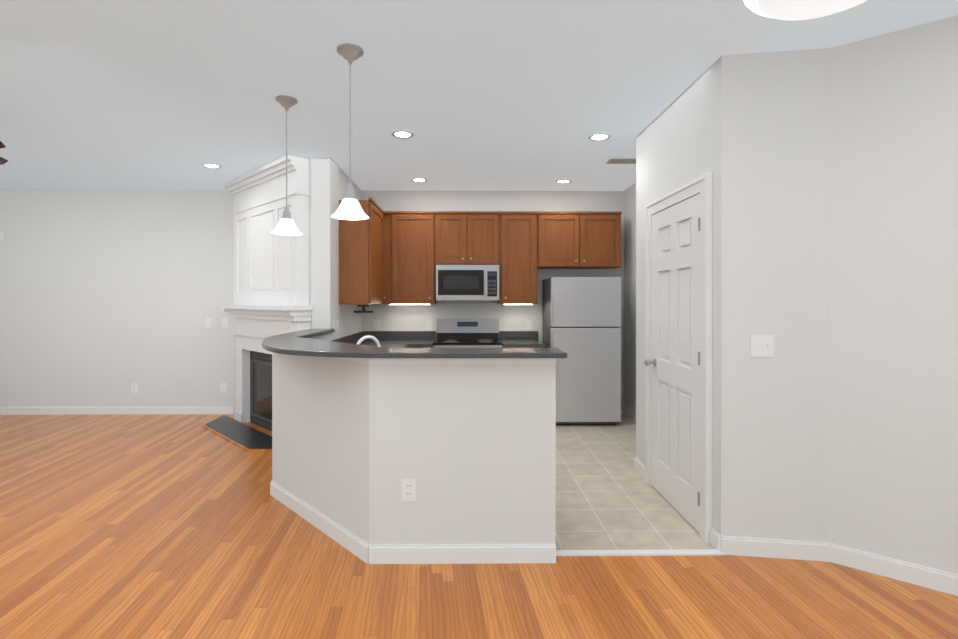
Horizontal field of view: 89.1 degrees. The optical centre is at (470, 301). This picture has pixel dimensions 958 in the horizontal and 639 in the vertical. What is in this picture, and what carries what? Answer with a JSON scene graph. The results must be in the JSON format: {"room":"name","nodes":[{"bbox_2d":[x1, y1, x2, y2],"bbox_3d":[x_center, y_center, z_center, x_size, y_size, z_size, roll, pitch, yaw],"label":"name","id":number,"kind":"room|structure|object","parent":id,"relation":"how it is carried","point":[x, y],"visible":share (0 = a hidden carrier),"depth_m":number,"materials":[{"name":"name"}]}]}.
{"room":"kitchen","nodes":[
{"label":"kitchen","id":0,"kind":"room"},
{"bbox_2d":[0,414,957,638],"bbox_3d":[-1.345,1.419,1.677,10.550,0.060,8.900,0,0,-1],"label":"floor","id":1,"kind":"structure","parent":0,"point":[150,526],"depth_m":2.44,"materials":[{"name":"brown wood"}]},
{"bbox_2d":[202,154,312,450],"bbox_3d":[-2.354,0.012,5.100,1.971,2.736,0.470,0,0,44],"label":"fireplace mantel","id":2,"kind":"object","parent":1,"relation":"on","point":[271,284],"visible":0.73,"depth_m":5.05,"materials":[{"name":"white wood"}]},
{"bbox_2d":[272,333,555,544],"bbox_3d":[-0.492,0.836,3.593,1.870,1.096,2.020,0,0,-1],"label":"wall","id":3,"kind":"structure","parent":1,"relation":"on","point":[470,449],"depth_m":2.59,"materials":[{"name":"paint"}]},
{"bbox_2d":[402,479,415,500],"bbox_3d":[-0.328,1.000,2.580,0.075,0.118,0.007,0,0,-1],"label":"outlet","id":4,"kind":"object","parent":3,"relation":"attached to","point":[408,485],"depth_m":2.58,"materials":[{"name":"white plastic"}]},
{"bbox_2d":[262,329,566,357],"bbox_3d":[-0.507,0.272,3.533,1.980,0.028,2.132,0,0,-1],"label":"countertop","id":5,"kind":"structure","parent":3,"relation":"on","point":[300,343],"depth_m":2.59,"materials":[{"name":"grey stone"}]},
{"bbox_2d":[0,15,957,574],"bbox_3d":[-1.345,0.019,1.673,10.550,2.740,8.900,0,0,-1],"label":"wall","id":6,"kind":"structure","parent":0,"point":[834,229],"depth_m":2.65,"materials":[{"name":"paint"}]},
{"bbox_2d":[0,232,5,239],"bbox_3d":[-5.719,-0.797,5.915,0.100,0.090,0.029,0,0,-1],"label":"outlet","id":7,"kind":"object","parent":6,"relation":"attached to","point":[2,234],"depth_m":5.90,"materials":[{"name":"white plastic"}]},
{"bbox_2d":[131,383,137,392],"bbox_3d":[-4.109,1.058,5.946,0.075,0.118,0.007,0,0,-1],"label":"outlet","id":8,"kind":"object","parent":6,"relation":"attached to","point":[134,386],"depth_m":5.94,"materials":[{"name":"white plastic"}]},
{"bbox_2d":[205,318,211,326],"bbox_3d":[-3.209,0.257,5.949,0.075,0.118,0.013,0,0,-1],"label":"light switch","id":9,"kind":"object","parent":6,"relation":"attached to","point":[208,321],"depth_m":5.95,"materials":[{"name":"white plastic"}]},
{"bbox_2d":[220,383,226,392],"bbox_3d":[-3.030,1.058,5.956,0.075,0.118,0.007,0,0,-1],"label":"outlet","id":10,"kind":"object","parent":6,"relation":"attached to","point":[223,386],"depth_m":5.95,"materials":[{"name":"white plastic"}]},
{"bbox_2d":[222,318,227,326],"bbox_3d":[-3.009,0.257,5.951,0.075,0.118,0.013,0,0,-1],"label":"light switch","id":11,"kind":"object","parent":6,"relation":"attached to","point":[224,320],"depth_m":5.95,"materials":[{"name":"white plastic"}]},
{"bbox_2d":[333,320,337,332],"bbox_3d":[-1.320,0.240,4.714,0.013,0.120,0.076,0,0,-1],"label":"outlet","id":12,"kind":"object","parent":6,"relation":"attached to","point":[333,320],"depth_m":4.72,"materials":[{"name":"white plastic"}]},
{"bbox_2d":[339,198,382,304],"bbox_3d":[-1.170,-0.508,5.269,0.318,1.074,0.750,0,0,-1],"label":"upper cabinet","id":13,"kind":"object","parent":6,"relation":"attached to","point":[360,241],"depth_m":4.89,"materials":[{"name":"brown wood"}]},
{"bbox_2d":[354,305,372,312],"bbox_3d":[-1.100,0.073,4.991,0.200,0.084,0.040,0,0,-1],"label":"towel holder","id":14,"kind":"object","parent":13,"relation":"attached to","point":[363,309],"visible":1,"depth_m":4.98,"materials":[{"name":"black metal"}]},
{"bbox_2d":[374,320,379,329],"bbox_3d":[-1.150,0.287,5.971,0.075,0.118,0.007,0,0,-1],"label":"outlet","id":15,"kind":"object","parent":6,"relation":"attached to","point":[376,322],"depth_m":5.97,"materials":[{"name":"white plastic"}]},
{"bbox_2d":[383,211,442,304],"bbox_3d":[-0.694,-0.510,5.783,0.684,1.074,0.381,0,0,-1],"label":"upper cabinet","id":16,"kind":"object","parent":6,"relation":"attached to","point":[392,257],"depth_m":5.65,"materials":[{"name":"brown wood"}]},
{"bbox_2d":[426,320,431,329],"bbox_3d":[-0.510,0.287,5.977,0.075,0.118,0.007,0,0,-1],"label":"outlet","id":17,"kind":"object","parent":6,"relation":"attached to","point":[428,322],"depth_m":5.98,"materials":[{"name":"white plastic"}]},
{"bbox_2d":[443,211,498,264],"bbox_3d":[-0.045,-0.738,5.815,0.747,0.618,0.328,0,0,-1],"label":"upper cabinet","id":18,"kind":"object","parent":6,"relation":"attached to","point":[469,237],"depth_m":5.65,"materials":[{"name":"brown wood"}]},
{"bbox_2d":[436,265,498,299],"bbox_3d":[-0.038,-0.218,5.760,0.728,0.408,0.441,0,0,-1],"label":"microwave","id":19,"kind":"object","parent":18,"relation":"attached to","point":[467,282],"visible":1,"depth_m":5.58,"materials":[{"name":"grey metal"}]},
{"bbox_2d":[0,357,957,595],"bbox_3d":[-1.420,0.841,1.675,10.100,1.095,8.600,0,0,-1],"label":"baseboard","id":20,"kind":"structure","parent":6,"relation":"attached to","point":[884,566],"depth_m":2.58,"materials":[{"name":"white wood"}]},
{"bbox_2d":[497,211,546,304],"bbox_3d":[0.556,-0.510,5.821,0.584,1.074,0.328,0,0,-1],"label":"upper cabinet","id":21,"kind":"object","parent":6,"relation":"attached to","point":[522,234],"depth_m":5.66,"materials":[{"name":"brown wood"}]},
{"bbox_2d":[525,320,531,329],"bbox_3d":[0.710,0.287,5.988,0.075,0.118,0.007,0,0,-1],"label":"outlet","id":22,"kind":"object","parent":6,"relation":"attached to","point":[528,323],"depth_m":5.99,"materials":[{"name":"white plastic"}]},
{"bbox_2d":[547,211,621,268],"bbox_3d":[1.269,-0.725,5.827,0.978,0.644,0.328,0,0,-1],"label":"upper cabinet","id":23,"kind":"object","parent":6,"relation":"attached to","point":[575,239],"depth_m":5.67,"materials":[{"name":"brown wood"}]},
{"bbox_2d":[644,193,699,531],"bbox_3d":[1.323,0.366,3.243,0.103,2.014,0.763,0,0,-1],"label":"pantry door","id":24,"kind":"structure","parent":6,"relation":"in","point":[675,362],"depth_m":3.20,"materials":[{"name":"white wood"}]},
{"bbox_2d":[645,173,711,542],"bbox_3d":[1.357,0.325,3.249,0.036,2.120,0.940,0,0,-1],"label":"door frame","id":25,"kind":"structure","parent":6,"relation":"attached to","point":[702,185],"depth_m":2.83,"materials":[{"name":"white wood"}]},
{"bbox_2d":[750,335,773,356],"bbox_3d":[1.585,0.242,2.643,0.118,0.118,0.014,0,0,8],"label":"light switch","id":26,"kind":"object","parent":6,"relation":"attached to","point":[761,345],"depth_m":2.64,"materials":[{"name":"white plastic"}]},
{"bbox_2d":[0,0,957,190],"bbox_3d":[-1.345,-1.391,1.669,10.550,0.080,8.900,0,0,-1],"label":"ceiling","id":27,"kind":"structure","parent":0,"point":[502,95],"depth_m":3.00,"materials":[{"name":"paint"}]},
{"bbox_2d":[0,141,7,164],"bbox_3d":[-3.581,-1.099,3.116,1.056,0.508,1.068,0,0,-1],"label":"ceiling fan","id":28,"kind":"object","parent":27,"relation":"hanging from","point":[3,160],"visible":1,"depth_m":3.58,"materials":[{"name":"brown metal"}]},
{"bbox_2d":[201,163,221,168],"bbox_3d":[-2.589,-1.354,4.858,0.183,0.008,0.183,0,0,44],"label":"recessed light","id":29,"kind":"object","parent":27,"relation":"in","point":[208,165],"depth_m":4.84,"materials":[{"name":"white"}]},
{"bbox_2d":[271,95,302,235],"bbox_3d":[-1.234,-0.904,3.262,0.204,0.898,0.204,0,0,-1],"label":"pendant light","id":30,"kind":"object","parent":27,"relation":"hanging from","point":[286,225],"visible":1,"depth_m":3.24,"materials":[{"name":"white glass"}]},
{"bbox_2d":[331,43,368,219],"bbox_3d":[-0.648,-0.903,2.617,0.204,0.898,0.204,0,0,-1],"label":"pendant light","id":31,"kind":"object","parent":27,"relation":"hanging from","point":[349,207],"visible":1,"depth_m":2.60,"materials":[{"name":"white glass"}]},
{"bbox_2d":[391,130,413,138],"bbox_3d":[-0.551,-1.351,3.937,0.183,0.008,0.183,0,0,44],"label":"recessed light","id":32,"kind":"object","parent":27,"relation":"in","point":[403,134],"depth_m":3.94,"materials":[{"name":"white"}]},
{"bbox_2d":[411,178,427,182],"bbox_3d":[-0.574,-1.355,5.437,0.183,0.008,0.183,0,0,44],"label":"recessed light","id":33,"kind":"object","parent":27,"relation":"in","point":[419,180],"depth_m":5.43,"materials":[{"name":"white"}]},
{"bbox_2d":[555,179,570,183],"bbox_3d":[1.045,-1.355,5.492,0.183,0.008,0.183,0,0,44],"label":"recessed light","id":34,"kind":"object","parent":27,"relation":"in","point":[562,181],"depth_m":5.50,"materials":[{"name":"white"}]},
{"bbox_2d":[588,133,610,140],"bbox_3d":[1.059,-1.351,4.002,0.183,0.008,0.183,0,0,44],"label":"recessed light","id":35,"kind":"object","parent":27,"relation":"in","point":[599,136],"depth_m":4.00,"materials":[{"name":"white"}]},
{"bbox_2d":[606,158,635,163],"bbox_3d":[1.483,-1.351,4.676,0.320,0.012,0.180,0,0,-1],"label":"ceiling vent","id":36,"kind":"object","parent":27,"relation":"in","point":[621,161],"visible":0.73,"depth_m":4.67,"materials":[{"name":"white metal"}]},
{"bbox_2d":[743,0,867,20],"bbox_3d":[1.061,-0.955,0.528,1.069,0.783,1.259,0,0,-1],"label":"ceiling light","id":37,"kind":"object","parent":27,"relation":"hanging from","point":[791,10],"visible":1,"depth_m":0.95,"materials":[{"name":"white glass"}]},
{"bbox_2d":[556,413,723,555],"bbox_3d":[0.291,1.377,4.319,3.230,0.010,3.345,0,0,-1],"label":"tile floor","id":38,"kind":"structure","parent":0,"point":[610,501],"depth_m":3.29,"materials":[{"name":"white tile"}]},
{"bbox_2d":[433,319,502,347],"bbox_3d":[-0.035,0.784,5.617,0.762,1.148,0.682,0,0,-1],"label":"range","id":39,"kind":"object","parent":38,"relation":"on","point":[467,333],"visible":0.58,"depth_m":5.86,"materials":[{"name":"silver metal"}]},
{"bbox_2d":[502,347,545,347],"bbox_3d":[0.591,0.941,5.683,0.474,0.874,0.614,0,0,-1],"label":"base cabinet","id":40,"kind":"object","parent":38,"relation":"on","point":[502,347],"depth_m":5.39,"materials":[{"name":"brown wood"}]},
{"bbox_2d":[331,331,433,347],"bbox_3d":[-0.865,0.437,4.339,0.911,0.138,3.272,0,0,-1],"label":"countertop","id":41,"kind":"structure","parent":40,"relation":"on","point":[396,339],"depth_m":5.79,"materials":[{"name":"grey stone"}]},
{"bbox_2d":[357,335,380,346],"bbox_3d":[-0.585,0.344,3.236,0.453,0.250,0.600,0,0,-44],"label":"sink faucet","id":42,"kind":"object","parent":41,"relation":"in","point":[369,337],"visible":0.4,"depth_m":3.16,"materials":[{"name":"silver metal"}]},
{"bbox_2d":[409,331,435,340],"bbox_3d":[-0.547,0.433,5.663,0.251,0.138,0.630,0,0,-1],"label":"countertop","id":43,"kind":"structure","parent":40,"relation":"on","point":[414,332],"depth_m":5.96,"materials":[{"name":"grey stone"}]},
{"bbox_2d":[499,331,546,346],"bbox_3d":[0.591,0.433,5.675,0.483,0.138,0.626,0,0,-1],"label":"countertop","id":44,"kind":"structure","parent":40,"relation":"on","point":[508,338],"depth_m":5.94,"materials":[{"name":"grey stone"}]},
{"bbox_2d":[542,277,620,424],"bbox_3d":[1.266,0.556,5.636,0.770,1.645,0.665,0,0,-1],"label":"refrigerator","id":45,"kind":"object","parent":38,"relation":"on","point":[581,320],"visible":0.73,"depth_m":5.34,"materials":[{"name":"grey metal"}]}
]}

